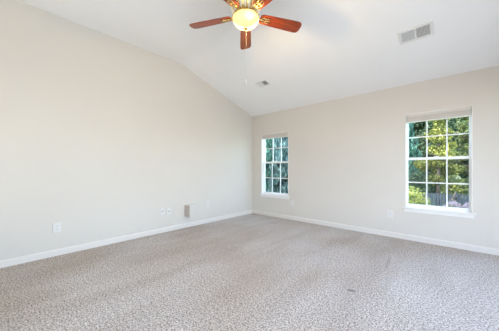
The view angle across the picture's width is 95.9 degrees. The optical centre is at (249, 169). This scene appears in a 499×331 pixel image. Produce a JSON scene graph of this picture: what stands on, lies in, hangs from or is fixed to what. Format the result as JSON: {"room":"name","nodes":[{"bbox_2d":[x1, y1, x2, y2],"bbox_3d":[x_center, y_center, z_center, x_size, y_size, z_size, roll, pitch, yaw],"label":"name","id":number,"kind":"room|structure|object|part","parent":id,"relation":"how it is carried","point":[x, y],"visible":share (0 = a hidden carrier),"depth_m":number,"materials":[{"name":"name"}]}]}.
{"room":"empty bedroom","nodes":[
{"label":"empty bedroom","id":0,"kind":"room"},
{"bbox_2d":[0,0,251,259],"bbox_3d":[-1.760,-0.435,3.785,0.150,3.077,5.300,0,0,42],"label":"wall","id":1,"kind":"structure","parent":0,"point":[100,133],"depth_m":3.24,"materials":[{"name":"paint"}]},
{"bbox_2d":[52,222,60,232],"bbox_3d":[-2.462,0.743,2.877,0.019,0.125,0.085,0,0,42],"label":"wall outlet","id":2,"kind":"object","parent":1,"relation":"attached to","point":[56,227],"visible":1,"depth_m":2.87,"materials":[{"name":"white plastic"}]},
{"bbox_2d":[0,210,251,267],"bbox_3d":[-1.699,1.061,3.730,0.014,0.084,5.300,0,0,42],"label":"baseboard","id":3,"kind":"structure","parent":1,"relation":"attached to","point":[56,252],"depth_m":3.25,"materials":[{"name":"white paint"}]},
{"bbox_2d":[185,204,195,216],"bbox_3d":[-1.120,0.776,4.252,0.176,0.220,0.140,0,0,42],"label":"wall box","id":4,"kind":"object","parent":1,"relation":"attached to","point":[190,209],"visible":1,"depth_m":4.19,"materials":[{"name":"beige plastic"}]},
{"bbox_2d":[0,213,498,330],"bbox_3d":[0.266,1.163,1.963,5.600,0.120,5.600,0,0,42],"label":"floor","id":5,"kind":"structure","parent":0,"point":[248,272],"depth_m":2.14,"materials":[{"name":"carpet"}]},
{"bbox_2d":[18,0,498,116],"bbox_3d":[0.266,-1.732,1.963,5.600,0.884,5.600,0,0,42],"label":"ceiling","id":6,"kind":"structure","parent":0,"point":[340,48],"depth_m":3.06,"materials":[{"name":"paint"}]},
{"bbox_2d":[189,0,301,83],"bbox_3d":[-0.046,-1.446,2.385,1.281,1.057,1.269,0,0,42],"label":"ceiling fan","id":7,"kind":"object","parent":6,"relation":"hanging from","point":[245,17],"visible":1,"depth_m":2.45,"materials":[{"name":"brown wood"}]},
{"bbox_3d":[-0.439,-1.659,2.544,0.503,0.043,0.144,0,0,17],"label":"blade","id":8,"kind":"part","parent":7,"relation":"part of","materials":[{"name":"brown wood"}]},
{"bbox_3d":[-0.215,-1.653,2.484,0.212,0.035,0.070,0,0,12],"label":"blade arm","id":9,"kind":"part","parent":7,"relation":"part of","materials":[{"name":"gold metal"}]},
{"bbox_3d":[-0.279,-1.659,2.081,0.144,0.043,0.503,0,0,35],"label":"blade","id":10,"kind":"part","parent":7,"relation":"part of","materials":[{"name":"brown wood"}]},
{"bbox_3d":[-0.142,-1.653,2.269,0.071,0.035,0.213,0,0,42],"label":"blade arm","id":11,"kind":"part","parent":7,"relation":"part of","materials":[{"name":"gold metal"}]},
{"bbox_3d":[-0.049,-1.659,2.839,0.144,0.043,0.503,0,0,-1],"label":"blade","id":12,"kind":"part","parent":7,"relation":"part of","materials":[{"name":"brown wood"}]},
{"bbox_3d":[-0.041,-1.577,2.423,0.280,0.110,0.280,0,0,42],"label":"lamp shade","id":13,"kind":"part","parent":7,"relation":"part of","materials":[{"name":"white glass"}]},
{"bbox_3d":[0.064,-1.653,2.271,0.070,0.035,0.212,0,0,-42],"label":"blade arm","id":14,"kind":"part","parent":7,"relation":"part of","materials":[{"name":"gold metal"}]},
{"bbox_3d":[0.211,-1.659,2.091,0.144,0.043,0.503,0,0,-37],"label":"blade","id":15,"kind":"part","parent":7,"relation":"part of","materials":[{"name":"brown wood"}]},
{"bbox_3d":[0.136,-1.653,2.476,0.212,0.035,0.070,0,0,-24],"label":"blade arm","id":16,"kind":"part","parent":7,"relation":"part of","materials":[{"name":"gold metal"}]},
{"bbox_3d":[0.353,-1.659,2.559,0.503,0.043,0.144,0,0,-19],"label":"blade","id":17,"kind":"part","parent":7,"relation":"part of","materials":[{"name":"brown wood"}]},
{"bbox_2d":[255,79,270,87],"bbox_3d":[0.253,-1.630,4.273,0.270,0.057,0.159,0,0,42],"label":"ceiling vent","id":18,"kind":"object","parent":6,"relation":"in","point":[263,83],"visible":1,"depth_m":4.27,"materials":[{"name":"white metal"}]},
{"bbox_2d":[398,20,433,44],"bbox_3d":[1.993,-1.631,2.701,0.335,0.072,0.206,0,0,42],"label":"ceiling vent","id":19,"kind":"object","parent":6,"relation":"in","point":[424,30],"visible":1,"depth_m":2.69,"materials":[{"name":"white metal"}]},
{"bbox_2d":[252,65,498,248],"bbox_3d":[2.089,-0.117,3.989,5.600,2.440,0.150,0,0,42],"label":"wall","id":20,"kind":"structure","parent":0,"point":[346,156],"depth_m":3.83,"materials":[{"name":"paint"}]},
{"bbox_2d":[260,131,289,198],"bbox_3d":[0.616,-0.103,5.285,0.828,1.526,0.192,0,0,42],"label":"window","id":21,"kind":"structure","parent":20,"relation":"in","point":[263,193],"depth_m":5.43,"materials":[{"name":"white paint"}]},
{"bbox_2d":[262,131,287,139],"bbox_3d":[0.598,-0.795,5.265,0.742,0.124,0.050,0,0,42],"label":"window shade","id":22,"kind":"object","parent":21,"relation":"attached to","point":[285,133],"visible":0.85,"depth_m":5.24,"materials":[{"name":"grey fabric"}]},
{"bbox_3d":[0.643,-0.135,5.316,0.748,1.445,0.080,0,0,42],"label":"frame","id":23,"kind":"part","parent":21,"relation":"part of","materials":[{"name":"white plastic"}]},
{"bbox_3d":[0.632,0.193,5.303,0.732,0.759,0.028,0,0,42],"label":"sash","id":24,"kind":"part","parent":21,"relation":"part of","materials":[{"name":"white plastic"}]},
{"bbox_2d":[252,210,498,255],"bbox_3d":[2.039,1.061,3.923,5.286,0.084,0.014,0,0,42],"label":"baseboard","id":25,"kind":"structure","parent":20,"relation":"attached to","point":[475,248],"depth_m":3.63,"materials":[{"name":"white paint"}]},
{"bbox_2d":[388,210,392,217],"bbox_3d":[2.307,0.729,3.684,0.075,0.117,0.010,0,0,42],"label":"wall outlet","id":26,"kind":"object","parent":20,"relation":"attached to","point":[390,213],"visible":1,"depth_m":3.68,"materials":[{"name":"white plastic"}]},
{"bbox_2d":[402,106,475,217],"bbox_3d":[2.777,-0.103,3.341,0.819,1.526,0.192,0,0,42],"label":"window","id":27,"kind":"structure","parent":20,"relation":"in","point":[418,208],"depth_m":3.30,"materials":[{"name":"white paint"}]},
{"bbox_2d":[406,107,470,122],"bbox_3d":[2.759,-0.795,3.321,0.733,0.124,0.050,0,0,42],"label":"window shade","id":28,"kind":"object","parent":27,"relation":"attached to","point":[466,111],"visible":1,"depth_m":3.28,"materials":[{"name":"grey fabric"}]},
{"bbox_3d":[2.760,-0.740,3.322,0.729,0.014,0.040,0,0,42],"label":"rail","id":29,"kind":"part","parent":28,"relation":"part of","materials":[{"name":"white paint"}]},
{"bbox_3d":[2.816,-0.492,3.385,0.723,0.686,0.028,0,0,42],"label":"sash","id":30,"kind":"part","parent":27,"relation":"part of","materials":[{"name":"white plastic"}]},
{"bbox_3d":[2.793,0.193,3.359,0.723,0.759,0.028,0,0,42],"label":"sash","id":31,"kind":"part","parent":27,"relation":"part of","materials":[{"name":"white plastic"}]},
{"label":"outside","id":32,"kind":"structure","parent":0,"visible":0},
{"bbox_3d":[13.544,2.403,20.686,60.000,0.200,39.700,0,0,42],"label":"ground","id":33,"kind":"structure","parent":32,"visible":0},
{"bbox_2d":[266,139,273,191],"bbox_3d":[1.283,-1.203,13.985,2.688,7.344,2.788,0,0,10],"label":"evergreen tree","id":34,"kind":"object","parent":33,"relation":"on","point":[269,158],"visible":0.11,"depth_m":13.16,"materials":[{"name":"green plant"}]},
{"bbox_2d":[266,137,287,192],"bbox_3d":[1.670,-1.702,11.041,1.739,8.082,1.690,0,0,42],"label":"evergreen tree","id":35,"kind":"object","parent":33,"relation":"on","point":[277,141],"visible":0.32,"depth_m":10.69,"materials":[{"name":"green plant"}]},
{"bbox_2d":[408,122,422,174],"bbox_3d":[10.411,-1.904,15.201,2.651,8.658,2.625,0,0,42],"label":"evergreen tree","id":36,"kind":"object","parent":33,"relation":"on","point":[413,142],"visible":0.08,"depth_m":14.57,"materials":[{"name":"green plant"}]},
{"bbox_2d":[408,185,430,204],"bbox_3d":[6.053,1.456,8.648,1.613,1.708,1.528,0,0,-20],"label":"leafy shrub","id":37,"kind":"object","parent":33,"relation":"on","point":[412,199],"visible":0.2,"depth_m":8.24,"materials":[{"name":"green plant"}]},
{"bbox_2d":[408,170,431,202],"bbox_3d":[9.318,1.165,12.472,1.272,2.284,1.242,0,0,42],"label":"shrub","id":38,"kind":"object","parent":33,"relation":"on","point":[416,177],"visible":0.41,"depth_m":12.19,"materials":[{"name":"green plant"}]},
{"bbox_2d":[412,119,463,205],"bbox_3d":[10.519,-0.613,12.486,2.053,5.833,2.122,0,0,13],"label":"leafy tree","id":39,"kind":"object","parent":33,"relation":"on","point":[439,175],"visible":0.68,"depth_m":12.41,"materials":[{"name":"green plant"}]},
{"bbox_2d":[411,118,467,169],"bbox_3d":[17.584,-4.004,21.887,6.029,12.626,6.052,0,0,18],"label":"leafy tree","id":40,"kind":"object","parent":33,"relation":"on","point":[418,126],"visible":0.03,"depth_m":21.50,"materials":[{"name":"green plant"}]},
{"bbox_2d":[418,118,461,195],"bbox_3d":[14.532,-0.957,17.352,2.980,6.862,3.141,0,0,45],"label":"leafy tree","id":41,"kind":"object","parent":33,"relation":"on","point":[450,123],"visible":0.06,"depth_m":16.98,"materials":[{"name":"green plant"}]},
{"bbox_2d":[415,192,468,207],"bbox_3d":[8.881,1.703,11.316,6.800,1.200,0.150,0,0,42],"label":"picket fence","id":42,"kind":"object","parent":33,"relation":"on","point":[460,199],"visible":0.18,"depth_m":10.82,"materials":[{"name":"grey paint"}]},
{"bbox_2d":[443,201,460,207],"bbox_3d":[8.426,1.800,9.339,0.606,1.015,0.552,0,0,42],"label":"hydrangea","id":43,"kind":"object","parent":33,"relation":"on","point":[453,204],"visible":0.36,"depth_m":9.25,"materials":[{"name":"purple plant"}]},
{"bbox_2d":[439,175,468,207],"bbox_3d":[10.216,1.277,11.247,1.161,2.061,1.172,0,0,42],"label":"shrub","id":44,"kind":"object","parent":33,"relation":"on","point":[465,188],"visible":0.3,"depth_m":11.06,"materials":[{"name":"green plant"}]},
{"bbox_2d":[444,116,468,185],"bbox_3d":[13.466,-1.519,13.726,2.511,7.656,2.411,0,0,42],"label":"leafy tree","id":45,"kind":"object","parent":33,"relation":"on","point":[463,126],"visible":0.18,"depth_m":13.88,"materials":[{"name":"green plant"}]},
{"bbox_2d":[450,184,462,205],"bbox_3d":[9.163,1.456,9.964,0.468,1.704,0.476,0,0,-29],"label":"sapling","id":46,"kind":"object","parent":33,"relation":"on","point":[456,187],"visible":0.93,"depth_m":9.92,"materials":[{"name":"green plant"}]},
{"bbox_2d":[453,118,468,189],"bbox_3d":[25.954,-4.969,26.208,7.287,14.885,6.712,0,0,-34],"label":"leafy tree","id":47,"kind":"object","parent":33,"relation":"on","point":[455,120],"visible":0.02,"depth_m":25.99,"materials":[{"name":"green plant"}]}
]}

